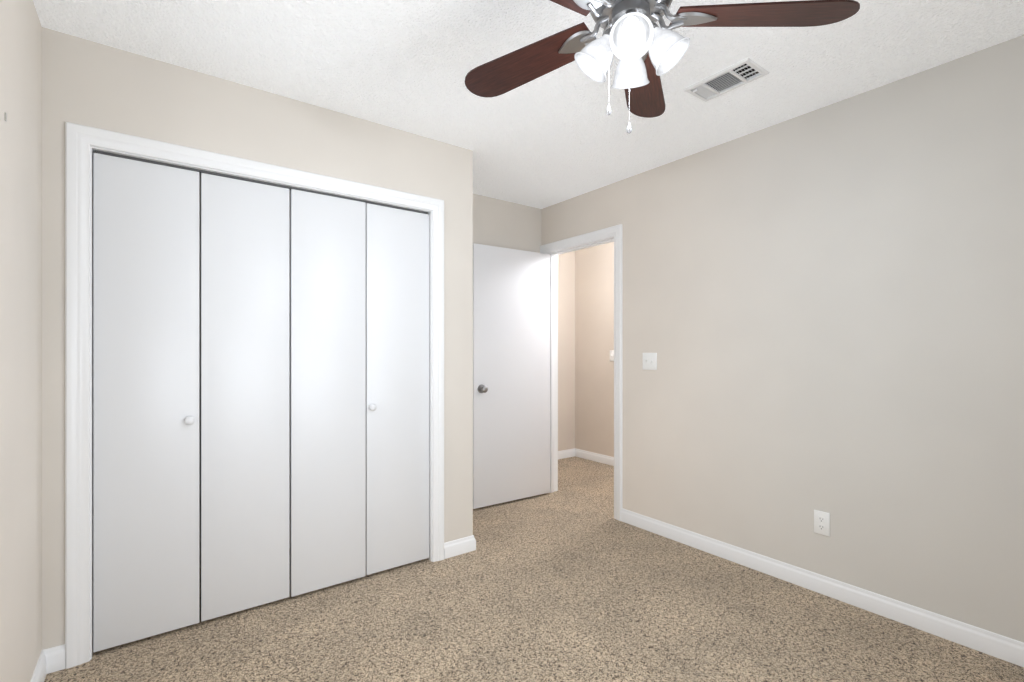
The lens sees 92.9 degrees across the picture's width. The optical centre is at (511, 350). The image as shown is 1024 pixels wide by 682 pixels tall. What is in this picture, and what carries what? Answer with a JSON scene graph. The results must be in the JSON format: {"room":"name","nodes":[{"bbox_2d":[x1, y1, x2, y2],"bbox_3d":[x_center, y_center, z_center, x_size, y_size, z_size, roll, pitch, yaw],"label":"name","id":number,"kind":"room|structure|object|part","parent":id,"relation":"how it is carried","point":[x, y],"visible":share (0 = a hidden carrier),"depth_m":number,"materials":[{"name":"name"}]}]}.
{"room":"empty bedroom","nodes":[
{"label":"empty bedroom","id":0,"kind":"room"},
{"bbox_2d":[0,0,41,681],"bbox_3d":[-1.079,0.000,0.799,0.120,2.440,4.110,0,0,-37],"label":"wall","id":1,"kind":"structure","parent":0,"point":[20,345],"depth_m":1.53,"materials":[{"name":"paint"}]},
{"bbox_2d":[30,645,61,681],"bbox_3d":[-0.813,1.175,0.567,0.030,0.089,3.180,0,0,-37],"label":"baseboard","id":2,"kind":"structure","parent":1,"relation":"attached to","point":[52,659],"depth_m":1.83,"materials":[{"name":"white wood"}]},
{"bbox_2d":[42,27,472,649],"bbox_3d":[-1.040,0.000,2.448,1.910,2.440,0.110,0,0,-37],"label":"wall","id":3,"kind":"structure","parent":0,"point":[133,94],"depth_m":2.17,"materials":[{"name":"paint"}]},
{"bbox_2d":[90,147,92,659],"bbox_3d":[-1.697,0.210,1.959,0.015,2.020,0.110,0,0,-37],"label":"door jamb","id":4,"kind":"structure","parent":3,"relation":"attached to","point":[91,402],"depth_m":1.92,"materials":[{"name":"white wood"}]},
{"bbox_2d":[65,122,443,668],"bbox_3d":[-1.056,0.172,2.355,1.641,2.097,0.019,0,0,-37],"label":"trim","id":5,"kind":"structure","parent":3,"relation":"attached to","point":[80,140],"depth_m":1.90,"materials":[{"name":"white wood"}]},
{"bbox_2d":[90,146,431,212],"bbox_3d":[-1.095,-0.807,2.407,1.517,0.015,0.110,0,0,-37],"label":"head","id":6,"kind":"structure","parent":3,"relation":"attached to","point":[94,149],"depth_m":2.24,"materials":[{"name":"white"}]},
{"bbox_2d":[96,150,427,213],"bbox_3d":[-1.083,-0.795,2.391,1.467,0.010,0.022,0,0,-37],"label":"closet track","id":7,"kind":"object","parent":6,"relation":"attached to","point":[217,174],"visible":0.71,"depth_m":2.27,"materials":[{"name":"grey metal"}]},
{"bbox_2d":[93,153,428,651],"bbox_3d":[-1.072,0.208,2.377,1.480,1.991,0.066,0,0,-37],"label":"closet door","id":8,"kind":"structure","parent":7,"relation":"hanging from","point":[314,391],"depth_m":2.26,"materials":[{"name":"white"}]},
{"bbox_3d":[-1.531,0.208,2.053,0.356,1.991,0.030,0,0,-37],"label":"panel","id":9,"kind":"part","parent":8,"relation":"part of","materials":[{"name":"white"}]},
{"bbox_3d":[-1.399,0.305,2.112,0.039,0.039,0.032,0,0,-37],"label":"knob","id":10,"kind":"part","parent":8,"relation":"part of","materials":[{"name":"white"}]},
{"bbox_3d":[-1.239,0.208,2.275,0.364,1.991,0.030,0,0,-37],"label":"panel","id":11,"kind":"part","parent":8,"relation":"part of","materials":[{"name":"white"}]},
{"bbox_3d":[-0.936,0.208,2.493,0.369,1.991,0.030,0,0,-37],"label":"panel","id":12,"kind":"part","parent":8,"relation":"part of","materials":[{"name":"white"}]},
{"bbox_3d":[-0.746,0.305,2.603,0.039,0.039,0.032,0,0,-37],"label":"knob","id":13,"kind":"part","parent":8,"relation":"part of","materials":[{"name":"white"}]},
{"bbox_3d":[-0.637,0.208,2.722,0.370,1.991,0.030,0,0,-37],"label":"panel","id":14,"kind":"part","parent":8,"relation":"part of","materials":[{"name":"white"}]},
{"bbox_2d":[427,212,431,561],"bbox_3d":[-0.492,0.210,2.855,0.015,2.020,0.110,0,0,-37],"label":"door jamb","id":15,"kind":"structure","parent":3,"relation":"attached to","point":[430,386],"depth_m":2.82,"materials":[{"name":"white wood"}]},
{"bbox_2d":[444,535,475,558],"bbox_3d":[-0.077,1.175,3.514,1.313,0.089,0.705,0,0,-37],"label":"baseboard","id":16,"kind":"structure","parent":3,"relation":"attached to","point":[453,548],"depth_m":2.90,"materials":[{"name":"white"}]},
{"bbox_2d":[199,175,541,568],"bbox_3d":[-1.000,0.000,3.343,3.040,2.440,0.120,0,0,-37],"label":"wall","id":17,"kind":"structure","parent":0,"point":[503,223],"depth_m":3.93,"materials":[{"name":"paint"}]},
{"bbox_2d":[33,0,1023,208],"bbox_3d":[0.189,-1.270,1.741,3.280,0.100,4.110,0,0,-37],"label":"ceiling","id":18,"kind":"structure","parent":0,"point":[558,135],"depth_m":2.06,"materials":[{"name":"white paint"}]},
{"bbox_2d":[465,0,859,133],"bbox_3d":[0.301,-0.922,1.386,1.175,0.595,1.213,0,0,-37],"label":"fan","id":19,"kind":"object","parent":18,"relation":"hanging from","point":[641,45],"visible":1,"depth_m":1.42,"materials":[{"name":"brown wood"}]},
{"label":"blade","id":20,"kind":"part","parent":19,"relation":"part of","materials":[{"name":"brown wood"}]},
{"label":"blade","id":21,"kind":"part","parent":19,"relation":"part of","materials":[{"name":"brown wood"}]},
{"bbox_3d":[0.206,-0.954,1.522,0.076,0.020,0.130,0,0,-37],"label":"iron plate","id":22,"kind":"part","parent":19,"relation":"part of","materials":[{"name":"silver metal"}]},
{"bbox_3d":[0.195,-0.954,1.305,0.135,0.020,0.073,0,0,-37],"label":"iron plate","id":23,"kind":"part","parent":19,"relation":"part of","materials":[{"name":"silver metal"}]},
{"bbox_3d":[0.245,-0.963,1.460,0.095,0.054,0.027,0,0,38],"label":"iron arm","id":24,"kind":"part","parent":19,"relation":"part of"},
{"bbox_3d":[0.237,-0.860,1.429,0.114,0.128,0.118,0,0,-37],"label":"lamp shade","id":25,"kind":"part","parent":19,"relation":"part of","materials":[{"name":"white glass"}]},
{"bbox_3d":[0.242,-0.963,1.361,0.095,0.054,0.027,0,0,-34],"label":"iron arm","id":26,"kind":"part","parent":19,"relation":"part of"},
{"bbox_3d":[0.268,-0.963,1.490,0.095,0.054,0.027,0,0,38],"label":"iron arm","id":27,"kind":"part","parent":19,"relation":"part of"},
{"bbox_3d":[0.263,-0.963,1.331,0.095,0.054,0.027,0,0,-34],"label":"iron arm","id":28,"kind":"part","parent":19,"relation":"part of"},
{"bbox_3d":[0.366,-0.860,1.514,0.118,0.128,0.114,0,0,-37],"label":"lamp shade","id":29,"kind":"part","parent":19,"relation":"part of","materials":[{"name":"white glass"}]},
{"bbox_3d":[0.322,-0.860,1.301,0.118,0.128,0.114,0,0,-37],"label":"lamp shade","id":30,"kind":"part","parent":19,"relation":"part of","materials":[{"name":"white glass"}]},
{"bbox_3d":[0.325,-0.875,1.323,0.058,0.067,0.055,0,0,-37],"label":"kit bulb","id":31,"kind":"part","parent":19,"relation":"part of","materials":[{"name":"white glass"}]},
{"bbox_3d":[0.473,-0.961,1.764,0.148,0.006,0.510,12,4,20],"label":"blade","id":32,"kind":"part","parent":19,"relation":"part of","materials":[{"name":"brown wood"}]},
{"bbox_3d":[0.392,-0.963,1.307,0.027,0.054,0.095,0,0,-16],"label":"iron arm","id":33,"kind":"part","parent":19,"relation":"part of"},
{"bbox_3d":[0.454,-0.963,1.422,0.095,0.054,0.027,0,0,2],"label":"iron arm","id":34,"kind":"part","parent":19,"relation":"part of"},
{"bbox_3d":[0.450,-0.860,1.385,0.114,0.128,0.118,0,0,-37],"label":"lamp shade","id":35,"kind":"part","parent":19,"relation":"part of","materials":[{"name":"white glass"}]},
{"bbox_3d":[0.453,-0.963,1.385,0.095,0.054,0.027,0,0,2],"label":"iron arm","id":36,"kind":"part","parent":19,"relation":"part of"},
{"bbox_3d":[0.517,-0.954,1.404,0.113,0.020,0.097,0,0,-37],"label":"iron plate","id":37,"kind":"part","parent":19,"relation":"part of","materials":[{"name":"silver metal"}]},
{"label":"blade","id":38,"kind":"part","parent":19,"relation":"part of","materials":[{"name":"brown wood"}]},
{"bbox_2d":[683,58,769,101],"bbox_3d":[0.966,-1.214,2.206,0.185,0.024,0.310,0,0,-37],"label":"ceiling vent","id":39,"kind":"object","parent":18,"relation":"in","point":[703,90],"visible":1,"depth_m":2.20,"materials":[{"name":"white metal"}]},
{"bbox_2d":[707,64,758,90],"bbox_3d":[1.025,-1.275,2.250,0.002,0.090,0.274,0,0,-37],"label":"liner","id":40,"kind":"object","parent":39,"relation":"in","point":[746,68],"visible":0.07,"depth_m":2.24,"materials":[{"name":"black metal"}]},
{"bbox_2d":[44,456,1023,681],"bbox_3d":[0.425,1.270,2.446,4.500,0.100,4.960,0,0,-37],"label":"floor","id":41,"kind":"structure","parent":0,"point":[571,579],"depth_m":2.14,"materials":[{"name":"beige carpet"}]},
{"bbox_2d":[558,251,574,450],"bbox_3d":[0.251,0.000,5.331,1.100,2.440,0.120,0,0,-37],"label":"wall","id":42,"kind":"structure","parent":0,"point":[566,351],"depth_m":5.53,"materials":[{"name":"paint"}]},
{"bbox_2d":[558,448,574,458],"bbox_3d":[0.284,1.175,5.270,1.080,0.089,0.015,0,0,-37],"label":"baseboard","id":43,"kind":"structure","parent":42,"relation":"attached to","point":[568,453],"depth_m":5.51,"materials":[{"name":"white wood"}]},
{"bbox_2d":[575,242,613,456],"bbox_3d":[1.677,0.000,4.434,0.120,2.440,3.260,0,0,-37],"label":"wall","id":44,"kind":"structure","parent":0,"point":[594,346],"depth_m":5.37,"materials":[{"name":"paint"}]},
{"bbox_2d":[575,448,613,465],"bbox_3d":[1.622,1.175,4.394,0.015,0.089,3.020,0,0,-37],"label":"baseboard","id":45,"kind":"structure","parent":44,"relation":"attached to","point":[592,456],"depth_m":5.35,"materials":[{"name":"white wood"}]},
{"bbox_2d":[610,350,613,360],"bbox_3d":[1.057,0.060,5.151,0.020,0.116,0.072,0,0,-37],"label":"light switch","id":46,"kind":"object","parent":44,"relation":"attached to","point":[611,355],"visible":0.85,"depth_m":5.15,"materials":[{"name":"white plastic"}]},
{"bbox_2d":[542,35,1023,642],"bbox_3d":[1.204,0.000,3.024,0.120,2.440,4.960,0,0,-37],"label":"wall","id":47,"kind":"structure","parent":0,"point":[822,309],"depth_m":2.35,"materials":[{"name":"paint"}]},
{"bbox_2d":[473,243,549,508],"bbox_3d":[0.004,0.196,3.908,0.744,2.012,0.054,0,0,-37],"label":"entry door","id":48,"kind":"structure","parent":47,"relation":"in","point":[511,371],"depth_m":3.88,"materials":[{"name":"white wood"}]},
{"bbox_2d":[478,384,487,392],"bbox_3d":[-0.216,0.295,3.694,0.067,0.067,0.065,0,0,-37],"label":"door knob","id":49,"kind":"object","parent":48,"relation":"attached to","point":[482,388],"depth_m":3.68,"materials":[{"name":"silver metal"}]},
{"bbox_2d":[550,254,553,492],"bbox_3d":[0.345,0.198,4.173,0.034,2.045,0.011,0,0,-37],"label":"door frame","id":50,"kind":"object","parent":47,"relation":"attached to","point":[551,373],"visible":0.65,"depth_m":4.17,"materials":[{"name":"white wood"}]},
{"bbox_2d":[540,224,621,520],"bbox_3d":[0.569,0.159,3.879,0.158,2.122,0.904,0,0,-37],"label":"door frame","id":51,"kind":"structure","parent":47,"relation":"attached to","point":[614,231],"depth_m":3.52,"materials":[{"name":"white wood"}]},
{"bbox_2d":[548,236,613,254],"bbox_3d":[0.569,-0.835,3.879,0.120,0.020,0.790,0,0,-37],"label":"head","id":52,"kind":"structure","parent":47,"relation":"attached to","point":[589,243],"depth_m":3.83},
{"bbox_2d":[551,239,613,254],"bbox_3d":[0.565,-0.820,3.876,0.034,0.011,0.750,0,0,-37],"label":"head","id":53,"kind":"structure","parent":52,"relation":"attached to","point":[587,246],"depth_m":3.85,"materials":[{"name":"white"}]},
{"bbox_2d":[643,353,656,369],"bbox_3d":[0.930,0.075,3.288,0.006,0.116,0.116,0,0,-37],"label":"light switch","id":54,"kind":"object","parent":47,"relation":"attached to","point":[649,358],"visible":1,"depth_m":3.28,"materials":[{"name":"white plastic"}]},
{"bbox_2d":[814,510,829,536],"bbox_3d":[1.556,0.868,2.444,0.008,0.116,0.072,0,0,-37],"label":"outlet","id":55,"kind":"object","parent":47,"relation":"attached to","point":[826,523],"depth_m":2.44,"materials":[{"name":"white plastic"}]},
{"bbox_3d":[1.554,0.887,2.442,0.004,0.027,0.034,0,0,-37],"label":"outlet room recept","id":56,"kind":"part","parent":55,"relation":"part of","materials":[{"name":"white plastic"}]},
{"bbox_3d":[1.554,0.849,2.442,0.004,0.027,0.034,0,0,-37],"label":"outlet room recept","id":57,"kind":"part","parent":55,"relation":"part of","materials":[{"name":"white plastic"}]},
{"bbox_2d":[621,508,1023,666],"bbox_3d":[1.663,1.175,2.295,0.015,0.089,2.943,0,0,-37],"label":"baseboard","id":58,"kind":"structure","parent":47,"relation":"attached to","point":[1010,650],"depth_m":2.33,"materials":[{"name":"white wood"}]}
]}

